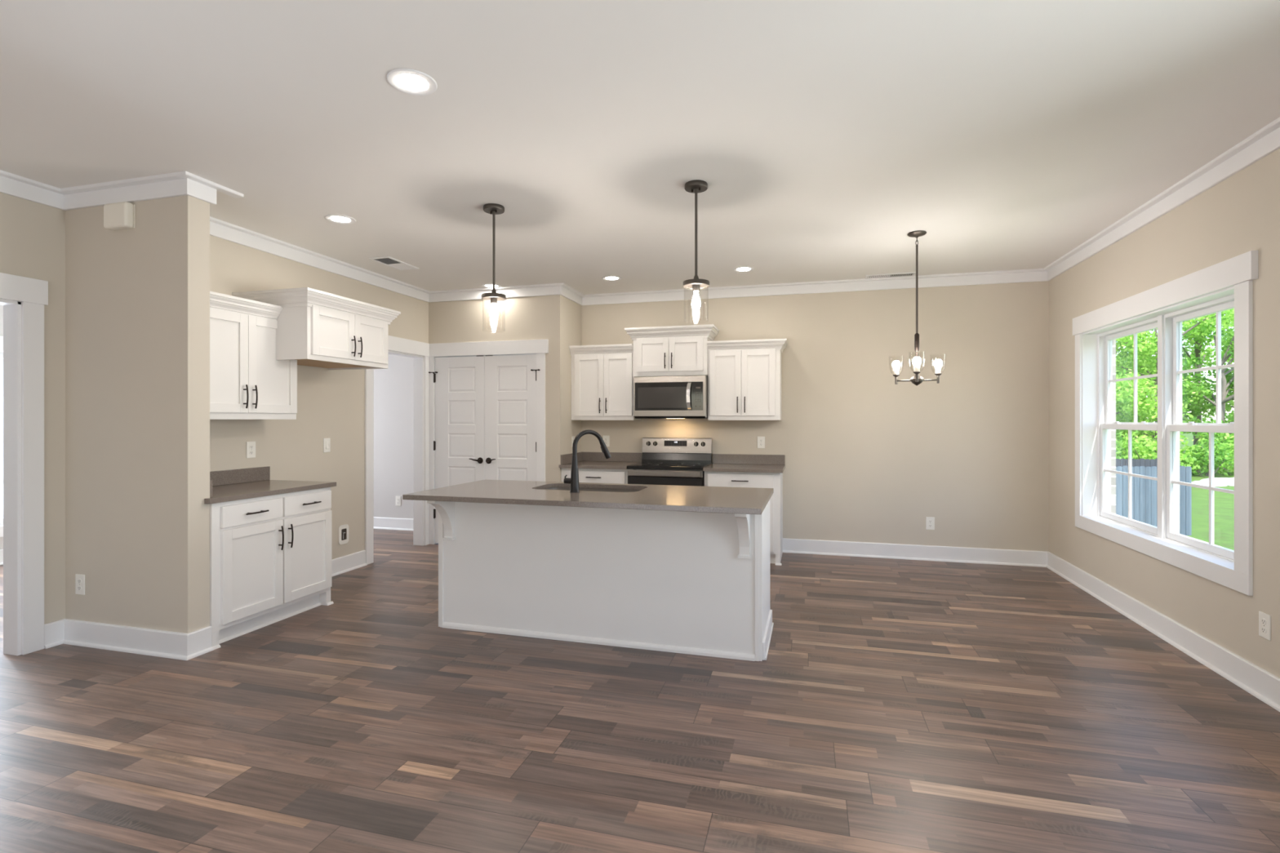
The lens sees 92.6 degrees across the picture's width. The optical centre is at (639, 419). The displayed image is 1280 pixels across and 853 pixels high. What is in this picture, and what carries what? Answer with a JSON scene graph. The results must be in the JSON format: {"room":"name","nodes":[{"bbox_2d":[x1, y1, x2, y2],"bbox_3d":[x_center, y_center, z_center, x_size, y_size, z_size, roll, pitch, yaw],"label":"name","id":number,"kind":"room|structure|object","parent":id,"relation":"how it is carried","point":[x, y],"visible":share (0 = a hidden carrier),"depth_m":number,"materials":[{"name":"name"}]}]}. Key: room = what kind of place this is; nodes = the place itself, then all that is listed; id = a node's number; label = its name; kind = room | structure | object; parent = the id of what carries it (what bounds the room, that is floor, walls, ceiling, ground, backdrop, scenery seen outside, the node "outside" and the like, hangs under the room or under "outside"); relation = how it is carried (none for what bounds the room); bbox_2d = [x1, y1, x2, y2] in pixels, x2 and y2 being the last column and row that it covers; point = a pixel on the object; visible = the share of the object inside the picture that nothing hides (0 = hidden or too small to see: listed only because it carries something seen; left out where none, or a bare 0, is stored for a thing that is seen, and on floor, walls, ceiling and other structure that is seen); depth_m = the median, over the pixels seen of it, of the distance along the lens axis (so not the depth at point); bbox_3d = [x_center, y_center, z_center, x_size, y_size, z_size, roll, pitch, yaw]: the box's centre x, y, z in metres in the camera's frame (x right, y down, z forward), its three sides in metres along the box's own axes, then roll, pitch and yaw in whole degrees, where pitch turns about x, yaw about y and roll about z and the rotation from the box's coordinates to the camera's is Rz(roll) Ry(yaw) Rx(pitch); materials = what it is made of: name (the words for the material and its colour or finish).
{"room":"open-plan kitchen","nodes":[
{"label":"open-plan kitchen","id":0,"kind":"room"},
{"bbox_2d":[0,305,3,549],"bbox_3d":[-6.883,-0.013,2.729,0.120,2.745,11.620,0,0,15],"label":"wall","id":1,"kind":"structure","parent":0,"point":[1,306],"depth_m":5.74,"materials":[{"name":"grey paint"}]},
{"bbox_2d":[0,336,3,537],"bbox_3d":[-6.206,0.160,5.100,0.130,1.880,2.190,0,0,15],"label":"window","id":2,"kind":"structure","parent":1,"relation":"in","point":[1,337],"depth_m":5.73,"materials":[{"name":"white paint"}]},
{"bbox_2d":[0,549,3,564],"bbox_3d":[-7.085,1.290,1.712,0.030,0.141,9.550,0,0,15],"label":"baseboard","id":3,"kind":"structure","parent":1,"relation":"attached to","point":[1,550],"depth_m":5.72,"materials":[{"name":"white paint"}]},
{"bbox_2d":[0,192,65,624],"bbox_3d":[-4.574,-0.013,0.120,0.120,2.745,7.810,0,0,15],"label":"wall","id":4,"kind":"structure","parent":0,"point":[33,234],"depth_m":3.66,"materials":[{"name":"beige paint"}]},
{"bbox_2d":[0,272,48,655],"bbox_3d":[-3.742,0.269,3.106,0.144,2.183,1.142,0,0,15],"label":"door frame","id":5,"kind":"structure","parent":4,"relation":"attached to","point":[24,313],"depth_m":3.54,"materials":[{"name":"white paint"}]},
{"bbox_2d":[65,195,209,633],"bbox_3d":[-3.030,-0.013,3.677,0.976,2.745,0.133,0,0,15],"label":"wall","id":6,"kind":"structure","parent":0,"point":[137,299],"depth_m":3.59,"materials":[{"name":"beige paint"}]},
{"bbox_2d":[75,573,84,595],"bbox_3d":[-3.392,1.000,3.702,0.076,0.122,0.009,0,0,15],"label":"wall outlet","id":7,"kind":"object","parent":6,"relation":"attached to","point":[79,579],"visible":1,"depth_m":3.70,"materials":[{"name":"white plastic"}]},
{"bbox_2d":[103,201,134,230],"bbox_3d":[-3.057,-1.193,3.586,0.184,0.146,0.056,0,0,15],"label":"door chime","id":8,"kind":"object","parent":6,"relation":"attached to","point":[117,215],"visible":1,"depth_m":3.56,"materials":[{"name":"beige plastic"}]},
{"bbox_2d":[44,618,213,660],"bbox_3d":[-3.031,1.290,3.617,1.024,0.141,0.165,0,0,10],"label":"baseboard","id":9,"kind":"structure","parent":6,"relation":"attached to","point":[135,640],"depth_m":3.58,"materials":[{"name":"white paint"}]},
{"bbox_2d":[209,235,428,559],"bbox_3d":[-2.679,-0.013,5.558,0.120,2.745,3.680,0,0,15],"label":"wall","id":10,"kind":"structure","parent":0,"point":[331,403],"depth_m":5.14,"materials":[{"name":"beige paint"}]},
{"bbox_2d":[209,466,270,497],"bbox_3d":[-2.700,0.411,4.152,0.584,0.102,0.957,0,0,15],"label":"backsplash","id":11,"kind":"structure","parent":10,"relation":"attached to","point":[220,477],"depth_m":4.42,"materials":[{"name":"beige stone"}]},
{"bbox_2d":[246,441,255,457],"bbox_3d":[-2.891,0.225,4.544,0.009,0.122,0.076,0,0,15],"label":"wall outlet","id":12,"kind":"object","parent":10,"relation":"attached to","point":[251,446],"visible":1,"depth_m":4.54,"materials":[{"name":"white plastic"}]},
{"bbox_2d":[209,291,297,419],"bbox_3d":[-2.795,-0.403,4.188,0.382,0.805,0.975,0,0,15],"label":"upper cabinet","id":13,"kind":"object","parent":10,"relation":"attached to","point":[247,381],"visible":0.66,"depth_m":4.13,"materials":[{"name":"white paint"}]},
{"bbox_2d":[231,287,400,369],"bbox_3d":[-2.483,-0.670,4.791,0.665,0.486,1.001,0,0,15],"label":"upper cabinet","id":14,"kind":"object","parent":10,"relation":"attached to","point":[317,328],"visible":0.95,"depth_m":4.50,"materials":[{"name":"white paint"}]},
{"bbox_2d":[323,438,330,452],"bbox_3d":[-2.692,0.222,5.260,0.012,0.122,0.076,0,0,15],"label":"light switch","id":15,"kind":"object","parent":10,"relation":"attached to","point":[326,442],"visible":1,"depth_m":5.26,"materials":[{"name":"white plastic"}]},
{"bbox_2d":[338,524,348,544],"bbox_3d":[-2.641,1.025,5.452,0.014,0.170,0.120,0,0,15],"label":"water supply box","id":16,"kind":"object","parent":10,"relation":"attached to","point":[343,529],"visible":1,"depth_m":5.45,"materials":[{"name":"white plastic"}]},
{"bbox_2d":[331,550,367,577],"bbox_3d":[-2.703,1.290,5.189,0.030,0.141,1.077,0,0,15],"label":"baseboard","id":17,"kind":"structure","parent":10,"relation":"attached to","point":[340,565],"depth_m":5.49,"materials":[{"name":"white paint"}]},
{"bbox_2d":[373,354,413,519],"bbox_3d":[-3.711,-0.013,7.816,3.305,2.745,0.130,0,0,15],"label":"wall","id":18,"kind":"structure","parent":0,"point":[393,385],"depth_m":7.57,"materials":[{"name":"grey paint"}]},
{"bbox_2d":[373,516,413,530],"bbox_3d":[-3.790,1.290,7.755,3.185,0.141,0.030,0,0,15],"label":"baseboard","id":19,"kind":"structure","parent":18,"relation":"attached to","point":[387,523],"depth_m":7.55,"materials":[{"name":"white paint"}]},
{"bbox_2d":[395,496,400,506],"bbox_3d":[-2.985,1.006,7.545,0.076,0.122,0.009,0,0,15],"label":"wall outlet","id":20,"kind":"object","parent":18,"relation":"attached to","point":[397,498],"visible":1,"depth_m":7.54,"materials":[{"name":"white plastic"}]},
{"bbox_2d":[428,294,564,481],"bbox_3d":[-1.548,-0.013,6.533,1.545,2.745,0.120,0,0,15],"label":"wall","id":21,"kind":"structure","parent":0,"point":[530,317],"depth_m":6.37,"materials":[{"name":"beige paint"}]},
{"bbox_2d":[428,355,484,543],"bbox_3d":[-1.974,0.334,6.579,0.652,2.029,0.092,0,0,15],"label":"door","id":22,"kind":"structure","parent":21,"relation":"in","point":[459,444],"depth_m":6.58,"materials":[{"name":"white paint"}]},
{"bbox_2d":[364,335,548,564],"bbox_3d":[-1.802,0.267,6.076,1.537,2.186,1.136,0,0,15],"label":"door frame","id":23,"kind":"structure","parent":21,"relation":"attached to","point":[419,351],"depth_m":6.52,"materials":[{"name":"white paint"}]},
{"bbox_2d":[484,354,540,480],"bbox_3d":[-1.343,0.334,6.405,0.650,2.029,0.092,0,0,15],"label":"door","id":24,"kind":"structure","parent":21,"relation":"in","point":[510,380],"depth_m":6.42,"materials":[{"name":"white paint"}]},
{"bbox_2d":[564,297,581,453],"bbox_3d":[-0.781,-0.013,6.638,0.120,2.745,0.490,0,0,15],"label":"wall","id":25,"kind":"structure","parent":0,"point":[572,309],"depth_m":6.54,"materials":[{"name":"beige paint"}]},
{"bbox_2d":[0,0,1279,294],"bbox_3d":[-2.253,-1.445,1.396,9.755,0.120,11.740,0,0,15],"label":"ceiling","id":26,"kind":"structure","parent":0,"point":[822,135],"depth_m":2.80,"materials":[{"name":"paint"}]},
{"bbox_2d":[324,214,355,223],"bbox_3d":[-2.069,-1.383,4.223,0.194,0.005,0.194,0,0,15],"label":"recessed light","id":27,"kind":"object","parent":26,"relation":"in","point":[340,219],"visible":1,"depth_m":4.22,"materials":[{"name":"white"}]},
{"bbox_2d":[368,256,418,270],"bbox_3d":[-2.173,-1.381,5.419,0.200,0.008,0.420,0,0,15],"label":"ceiling vent","id":28,"kind":"object","parent":26,"relation":"in","point":[387,260],"visible":1,"depth_m":5.40,"materials":[{"name":"white metal"}]},
{"bbox_2d":[386,68,437,95],"bbox_3d":[-0.934,-1.383,2.509,0.194,0.005,0.194,0,0,15],"label":"recessed light","id":29,"kind":"object","parent":26,"relation":"in","point":[412,82],"visible":1,"depth_m":2.50,"materials":[{"name":"white paint"}]},
{"bbox_2d":[481,284,501,288],"bbox_3d":[-1.538,-1.383,6.333,0.194,0.005,0.194,0,0,15],"label":"recessed light","id":30,"kind":"object","parent":26,"relation":"in","point":[488,286],"visible":0.91,"depth_m":6.33,"materials":[{"name":"white"}]},
{"bbox_2d":[481,203,506,320],"bbox_3d":[-0.952,-0.980,3.982,0.158,0.810,0.158,0,0,-38],"label":"pendant light","id":31,"kind":"object","parent":26,"relation":"hanging from","point":[495,209],"visible":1,"depth_m":3.97,"materials":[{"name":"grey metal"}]},
{"bbox_2d":[490,297,497,303],"bbox_3d":[-0.952,-0.772,3.982,0.044,0.034,0.044,0,0,15],"label":"socket","id":32,"kind":"object","parent":31,"relation":"attached to","point":[493,300],"depth_m":3.96,"materials":[{"name":"grey metal"}]},
{"bbox_2d":[601,275,622,280],"bbox_3d":[-0.276,-1.383,5.987,0.194,0.005,0.194,0,0,15],"label":"recessed light","id":33,"kind":"object","parent":26,"relation":"in","point":[606,277],"visible":1,"depth_m":5.98,"materials":[{"name":"white plastic"}]},
{"bbox_2d":[682,179,709,310],"bbox_3d":[0.331,-0.980,3.600,0.158,0.810,0.158,0,0,-38],"label":"pendant light","id":34,"kind":"object","parent":26,"relation":"hanging from","point":[695,186],"visible":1,"depth_m":3.58,"materials":[{"name":"grey metal"}]},
{"bbox_2d":[692,284,699,291],"bbox_3d":[0.331,-0.772,3.600,0.044,0.034,0.044,0,0,15],"label":"socket","id":35,"kind":"object","parent":34,"relation":"attached to","point":[695,287],"depth_m":3.58,"materials":[{"name":"grey metal"}]},
{"bbox_2d":[733,266,754,271],"bbox_3d":[0.955,-1.383,5.628,0.194,0.005,0.194,0,0,15],"label":"recessed light","id":36,"kind":"object","parent":26,"relation":"in","point":[744,268],"visible":1,"depth_m":5.62,"materials":[{"name":"white plastic"}]},
{"bbox_2d":[864,271,915,279],"bbox_3d":[2.405,-1.381,5.873,0.450,0.008,0.160,0,0,15],"label":"ceiling vent","id":37,"kind":"object","parent":26,"relation":"in","point":[913,273],"visible":0.91,"depth_m":5.88,"materials":[{"name":"white metal"}]},
{"bbox_2d":[892,230,942,385],"bbox_3d":[2.062,-0.818,4.510,0.390,1.135,0.374,0,0,15],"label":"chandelier","id":38,"kind":"object","parent":26,"relation":"hanging from","point":[916,380],"visible":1,"depth_m":4.54,"materials":[{"name":"grey metal"}]},
{"bbox_2d":[893,369,898,374],"bbox_3d":[1.961,-0.361,4.677,0.038,0.038,0.037,0,0,15],"label":"socket","id":39,"kind":"object","parent":38,"relation":"attached to","point":[895,371],"depth_m":4.66,"materials":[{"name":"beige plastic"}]},
{"bbox_2d":[914,366,919,371],"bbox_3d":[1.989,-0.361,4.391,0.038,0.038,0.037,0,0,15],"label":"socket","id":40,"kind":"object","parent":38,"relation":"attached to","point":[916,368],"depth_m":4.38,"materials":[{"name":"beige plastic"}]},
{"bbox_2d":[935,368,941,373],"bbox_3d":[2.223,-0.361,4.559,0.038,0.038,0.037,0,0,15],"label":"socket","id":41,"kind":"object","parent":38,"relation":"attached to","point":[938,371],"depth_m":4.54,"materials":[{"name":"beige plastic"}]},
{"bbox_2d":[0,528,1279,852],"bbox_3d":[-2.253,1.420,1.396,9.755,0.120,11.740,0,0,15],"label":"floor","id":42,"kind":"structure","parent":0,"point":[893,705],"depth_m":2.63,"materials":[{"name":"laminate"}]},
{"bbox_2d":[209,487,333,649],"bbox_3d":[-2.664,0.927,4.138,0.659,0.866,0.946,0,0,15],"label":"base cabinet","id":43,"kind":"object","parent":42,"relation":"on","point":[270,556],"visible":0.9,"depth_m":3.97,"materials":[{"name":"white paint"}]},
{"bbox_2d":[204,466,336,504],"bbox_3d":[-2.681,0.427,4.128,0.633,0.134,0.993,0,0,15],"label":"countertop","id":44,"kind":"structure","parent":43,"relation":"on","point":[230,485],"depth_m":4.27,"materials":[{"name":"beige stone"}]},
{"bbox_2d":[561,467,627,484],"bbox_3d":[-0.390,0.927,6.450,0.730,0.865,0.644,0,0,15],"label":"base cabinet","id":45,"kind":"object","parent":42,"relation":"on","point":[585,475],"visible":0.24,"depth_m":6.16,"materials":[{"name":"white paint"}]},
{"bbox_2d":[558,452,642,469],"bbox_3d":[-0.395,0.429,6.450,0.721,0.130,0.650,0,0,15],"label":"countertop","id":46,"kind":"structure","parent":45,"relation":"on","point":[618,460],"depth_m":6.66,"materials":[{"name":"beige stone"}]},
{"bbox_2d":[426,500,773,661],"bbox_3d":[-0.247,0.925,3.929,2.113,0.869,0.853,0,0,16],"label":"kitchen island","id":47,"kind":"object","parent":42,"relation":"on","point":[691,583],"visible":0.8,"depth_m":3.69,"materials":[{"name":"white paint"}]},
{"bbox_2d":[402,480,773,514],"bbox_3d":[-0.280,0.475,3.911,2.160,0.030,0.975,0,0,16],"label":"island countertop","id":48,"kind":"structure","parent":47,"relation":"on","point":[724,500],"depth_m":3.69,"materials":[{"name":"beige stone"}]},
{"bbox_2d":[564,429,611,492],"bbox_3d":[-0.330,0.262,3.913,0.316,0.394,0.084,0,0,-18],"label":"faucet","id":49,"kind":"object","parent":48,"relation":"on","point":[573,481],"visible":1,"depth_m":3.87,"materials":[{"name":"black metal"}]},
{"bbox_2d":[542,487,640,492],"bbox_3d":[-0.335,0.591,4.138,0.800,0.198,0.460,0,0,16],"label":"sink","id":50,"kind":"object","parent":48,"relation":"in","point":[552,488],"visible":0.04,"depth_m":4.34,"materials":[{"name":"metal"}]},
{"bbox_2d":[626,437,711,486],"bbox_3d":[0.313,0.778,6.228,0.754,1.163,0.663,0,0,15],"label":"range","id":51,"kind":"object","parent":42,"relation":"on","point":[674,461],"visible":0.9,"depth_m":6.39,"materials":[{"name":"silver metal"}]},
{"bbox_2d":[626,462,711,469],"bbox_3d":[0.308,0.465,6.210,0.754,0.019,0.550,0,0,15],"label":"cooktop","id":52,"kind":"object","parent":51,"relation":"in","point":[642,465],"depth_m":6.03,"materials":[{"name":"black glass"}]},
{"bbox_2d":[704,471,782,565],"bbox_3d":[1.041,0.927,6.058,0.728,0.865,0.644,0,0,15],"label":"base cabinet","id":53,"kind":"object","parent":42,"relation":"on","point":[712,478],"visible":0.32,"depth_m":5.75,"materials":[{"name":"white paint"}]},
{"bbox_2d":[702,453,785,472],"bbox_3d":[1.046,0.429,6.054,0.744,0.130,0.650,0,0,15],"label":"countertop","id":54,"kind":"structure","parent":53,"relation":"on","point":[721,462],"depth_m":6.27,"materials":[{"name":"beige stone"}]},
{"bbox_2d":[581,280,1048,551],"bbox_3d":[1.516,-0.013,6.324,4.715,2.745,0.120,0,0,15],"label":"wall","id":55,"kind":"structure","parent":0,"point":[868,457],"depth_m":5.99,"materials":[{"name":"beige paint"}]},
{"bbox_2d":[560,452,642,464],"bbox_3d":[-0.389,0.414,6.474,0.721,0.100,0.600,0,0,15],"label":"backsplash","id":56,"kind":"structure","parent":55,"relation":"attached to","point":[581,456],"depth_m":6.72,"materials":[{"name":"beige stone"}]},
{"bbox_2d":[568,343,641,420],"bbox_3d":[-0.369,-0.387,6.587,0.696,0.791,0.371,0,0,15],"label":"upper cabinet","id":57,"kind":"object","parent":55,"relation":"attached to","point":[602,375],"visible":0.98,"depth_m":6.45,"materials":[{"name":"white paint"}]},
{"bbox_2d":[603,435,609,446],"bbox_3d":[-0.376,0.240,6.777,0.076,0.122,0.009,0,0,15],"label":"wall outlet","id":58,"kind":"object","parent":55,"relation":"attached to","point":[606,438],"visible":0.9,"depth_m":6.77,"materials":[{"name":"white plastic"}]},
{"bbox_2d":[624,324,719,376],"bbox_3d":[0.337,-0.695,6.374,0.921,0.498,0.408,0,0,15],"label":"upper cabinet","id":59,"kind":"object","parent":55,"relation":"attached to","point":[669,350],"visible":0.91,"depth_m":6.22,"materials":[{"name":"white paint"}]},
{"bbox_2d":[633,375,707,418],"bbox_3d":[0.340,-0.226,6.350,0.750,0.432,0.447,0,0,15],"label":"microwave","id":60,"kind":"object","parent":59,"relation":"attached to","point":[673,397],"visible":0.97,"depth_m":6.17,"materials":[{"name":"silver metal"}]},
{"bbox_2d":[706,338,787,420],"bbox_3d":[1.091,-0.387,6.186,0.773,0.791,0.371,0,0,15],"label":"upper cabinet","id":61,"kind":"object","parent":55,"relation":"attached to","point":[744,375],"visible":1,"depth_m":6.05,"materials":[{"name":"white paint"}]},
{"bbox_2d":[712,453,785,464],"bbox_3d":[1.127,0.414,6.358,0.740,0.100,0.020,0,0,15],"label":"backsplash","id":62,"kind":"structure","parent":55,"relation":"attached to","point":[717,458],"depth_m":6.35,"materials":[{"name":"beige stone"}]},
{"bbox_2d":[757,436,764,448],"bbox_3d":[1.254,0.238,6.329,0.076,0.122,0.009,0,0,15],"label":"wall outlet","id":63,"kind":"object","parent":55,"relation":"attached to","point":[761,440],"visible":1,"depth_m":6.33,"materials":[{"name":"white plastic"}]},
{"bbox_2d":[925,516,934,529],"bbox_3d":[2.804,1.004,5.904,0.076,0.122,0.009,0,0,15],"label":"wall outlet","id":64,"kind":"object","parent":55,"relation":"attached to","point":[930,521],"visible":1,"depth_m":5.90,"materials":[{"name":"white plastic"}]},
{"bbox_2d":[1111,339,1115,514],"bbox_3d":[2.411,0.310,-0.143,0.052,3.100,13.000,0,0,15],"label":"wall","id":65,"kind":"structure","parent":0,"point":[1113,431],"depth_m":4.92,"materials":[{"name":"brick"}]},
{"bbox_2d":[1048,148,1279,678],"bbox_3d":[2.374,-0.013,0.188,0.190,2.745,11.620,0,0,15],"label":"wall","id":66,"kind":"structure","parent":0,"point":[1239,215],"depth_m":3.50,"materials":[{"name":"beige paint"}]},
{"bbox_2d":[0,116,1279,305],"bbox_3d":[-0.888,-1.331,0.991,6.528,0.107,11.440,0,0,15],"label":"crown molding","id":67,"kind":"structure","parent":66,"relation":"attached to","point":[1266,140],"depth_m":4.56,"materials":[{"name":"white paint"}]},
{"bbox_2d":[782,537,1279,711],"bbox_3d":[1.105,1.290,0.443,2.393,0.141,11.440,0,0,15],"label":"baseboard","id":68,"kind":"structure","parent":66,"relation":"attached to","point":[1264,686],"depth_m":4.63,"materials":[{"name":"white paint"}]},
{"bbox_2d":[1072,249,1257,595],"bbox_3d":[3.408,0.023,4.018,0.215,1.718,2.120,0,0,15],"label":"window","id":69,"kind":"structure","parent":66,"relation":"in","point":[1228,284],"depth_m":3.95,"materials":[{"name":"white paint"}]},
{"bbox_2d":[1103,430,1157,519],"bbox_3d":[3.586,0.403,4.474,0.016,0.654,0.789,0,0,15],"label":"grille","id":70,"kind":"object","parent":69,"relation":"attached to","point":[1130,474],"depth_m":4.48,"materials":[{"name":"white plastic"}]},
{"bbox_2d":[1108,333,1157,422],"bbox_3d":[3.619,-0.303,4.465,0.016,0.650,0.789,0,0,15],"label":"grille","id":71,"kind":"object","parent":69,"relation":"attached to","point":[1122,335],"depth_m":4.60,"materials":[{"name":"white plastic"}]},
{"bbox_2d":[1171,432,1234,544],"bbox_3d":[3.338,0.403,3.570,0.016,0.654,0.789,0,0,15],"label":"grille","id":72,"kind":"object","parent":69,"relation":"attached to","point":[1211,487],"depth_m":3.60,"materials":[{"name":"white plastic"}]},
{"bbox_2d":[1177,311,1234,422],"bbox_3d":[3.371,-0.303,3.561,0.016,0.650,0.789,0,0,15],"label":"grille","id":73,"kind":"object","parent":69,"relation":"attached to","point":[1218,367],"depth_m":3.62,"materials":[{"name":"white plastic"}]},
{"bbox_2d":[1258,611,1271,640],"bbox_3d":[3.035,1.003,2.971,0.009,0.122,0.076,0,0,15],"label":"wall outlet","id":74,"kind":"object","parent":66,"relation":"attached to","point":[1264,620],"visible":1,"depth_m":2.97,"materials":[{"name":"white plastic"}]},
{"bbox_2d":[1261,617,1266,624],"bbox_3d":[3.034,0.982,2.972,0.004,0.029,0.034,0,0,15],"label":"receptacle","id":75,"kind":"object","parent":74,"relation":"attached to","point":[1263,620],"depth_m":2.97,"materials":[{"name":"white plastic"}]},
{"bbox_2d":[1261,626,1266,633],"bbox_3d":[3.034,1.024,2.972,0.004,0.029,0.034,0,0,15],"label":"receptacle","id":76,"kind":"object","parent":74,"relation":"attached to","point":[1263,628],"depth_m":2.97,"materials":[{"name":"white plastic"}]},
{"label":"outside","id":77,"kind":"structure","parent":0,"visible":0},
{"bbox_2d":[1115,431,1234,550],"bbox_3d":[41.108,1.979,27.603,60.000,2.082,95.000,0,0,15],"label":"ground","id":78,"kind":"structure","parent":77,"point":[1224,503],"depth_m":19.90,"materials":[{"name":"green plant"}]},
{"bbox_2d":[1115,432,1142,459],"bbox_3d":[23.412,1.867,31.041,3.805,2.933,3.423,0,0,23],"label":"shrub","id":79,"kind":"object","parent":78,"relation":"on","point":[1122,456],"visible":0.03,"depth_m":30.71,"materials":[{"name":"green plant"}]},
{"bbox_2d":[1115,339,1156,435],"bbox_3d":[27.823,-2.957,38.087,8.959,12.737,7.799,0,0,-31],"label":"tree","id":80,"kind":"object","parent":78,"relation":"on","point":[1126,420],"visible":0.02,"depth_m":35.63,"materials":[{"name":"green plant"}]},
{"bbox_2d":[1115,330,1157,420],"bbox_3d":[24.468,-1.717,33.495,6.181,10.161,6.853,0,0,44],"label":"tree","id":81,"kind":"object","parent":78,"relation":"on","point":[1124,402],"visible":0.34,"depth_m":31.69,"materials":[{"name":"green plant"}]},
{"bbox_2d":[1115,458,1181,466],"bbox_3d":[12.868,2.159,19.803,8.451,1.842,0.153,0,0,7],"label":"fence","id":82,"kind":"object","parent":78,"relation":"on","point":[1119,462],"visible":0.09,"depth_m":19.39,"materials":[{"name":"grey wood"}]},
{"bbox_2d":[1115,465,1191,535],"bbox_3d":[9.926,2.129,16.146,8.847,1.842,0.154,0,0,2],"label":"fence","id":83,"kind":"object","parent":78,"relation":"on","point":[1144,491],"visible":0.18,"depth_m":15.94,"materials":[{"name":"wood"}]},
{"bbox_2d":[1115,430,1197,472],"bbox_3d":[25.943,1.909,30.761,4.334,2.822,3.138,0,0,-2],"label":"shrub","id":84,"kind":"object","parent":78,"relation":"on","point":[1148,453],"visible":0.34,"depth_m":30.68,"materials":[{"name":"green plant"}]},
{"bbox_2d":[1115,330,1216,457],"bbox_3d":[31.158,-2.210,38.292,6.850,11.303,9.019,0,0,14],"label":"tree","id":85,"kind":"object","parent":78,"relation":"on","point":[1186,366],"visible":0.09,"depth_m":34.86,"materials":[{"name":"green plant"}]},
{"bbox_2d":[1115,308,1234,451],"bbox_3d":[27.784,-1.910,33.776,6.443,10.522,7.401,0,0,-13],"label":"tree","id":86,"kind":"object","parent":78,"relation":"on","point":[1140,362],"visible":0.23,"depth_m":33.24,"materials":[{"name":"green plant"}]},
{"bbox_2d":[1115,308,1234,448],"bbox_3d":[35.319,-2.673,39.587,8.272,12.194,7.400,0,0,42],"label":"tree","id":87,"kind":"object","parent":78,"relation":"on","point":[1196,336],"visible":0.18,"depth_m":38.35,"materials":[{"name":"green plant"}]},
{"bbox_2d":[1179,437,1234,476],"bbox_3d":[28.422,2.066,30.575,2.852,2.444,3.171,0,0,37],"label":"shrub","id":88,"kind":"object","parent":78,"relation":"on","point":[1200,456],"visible":0.7,"depth_m":30.50,"materials":[{"name":"green plant"}]},
{"bbox_2d":[1182,316,1234,470],"bbox_3d":[32.080,-1.156,33.262,5.480,9.042,7.215,0,0,40],"label":"tree","id":89,"kind":"object","parent":78,"relation":"on","point":[1227,377],"visible":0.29,"depth_m":33.20,"materials":[{"name":"green plant"}]},
{"bbox_2d":[1191,480,1226,486],"bbox_3d":[25.583,3.045,27.697,1.392,0.665,1.187,0,0,-5],"label":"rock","id":90,"kind":"object","parent":78,"relation":"on","point":[1205,482],"visible":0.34,"depth_m":27.29,"materials":[{"name":"white stone"}]},
{"bbox_2d":[1186,313,1234,417],"bbox_3d":[35.733,-1.956,33.218,7.196,10.670,6.490,0,0,-3],"label":"tree","id":91,"kind":"object","parent":78,"relation":"on","point":[1199,407],"visible":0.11,"depth_m":35.08,"materials":[{"name":"green plant"}]},
{"bbox_2d":[1195,432,1234,475],"bbox_3d":[30.856,1.857,30.519,3.281,2.950,4.531,0,0,-21],"label":"shrub","id":92,"kind":"object","parent":78,"relation":"on","point":[1224,471],"visible":0.05,"depth_m":31.16,"materials":[{"name":"green plant"}]},
{"bbox_2d":[1200,477,1234,486],"bbox_3d":[26.838,3.031,27.738,2.158,0.843,1.604,0,0,15],"label":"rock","id":93,"kind":"object","parent":78,"relation":"on","point":[1228,481],"visible":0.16,"depth_m":27.51,"materials":[{"name":"white stone"}]},
{"bbox_2d":[1201,342,1234,434],"bbox_3d":[39.465,-2.695,37.653,7.598,12.184,8.441,0,0,24],"label":"tree","id":94,"kind":"object","parent":78,"relation":"on","point":[1204,419],"visible":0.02,"depth_m":40.10,"materials":[{"name":"green plant"}]},
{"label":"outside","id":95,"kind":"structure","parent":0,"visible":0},
{"bbox_2d":[0,484,3,518],"bbox_3d":[-29.860,1.760,18.567,52.580,0.200,100.000,0,0,15],"label":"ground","id":96,"kind":"structure","parent":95,"point":[1,485],"depth_m":12.41,"materials":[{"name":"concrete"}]},
{"bbox_2d":[0,358,3,484],"bbox_3d":[-19.703,-1.740,18.889,9.200,6.800,19.200,0,0,15],"label":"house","id":97,"kind":"structure","parent":96,"relation":"on","point":[1,359],"depth_m":15.72,"materials":[{"name":"white"}]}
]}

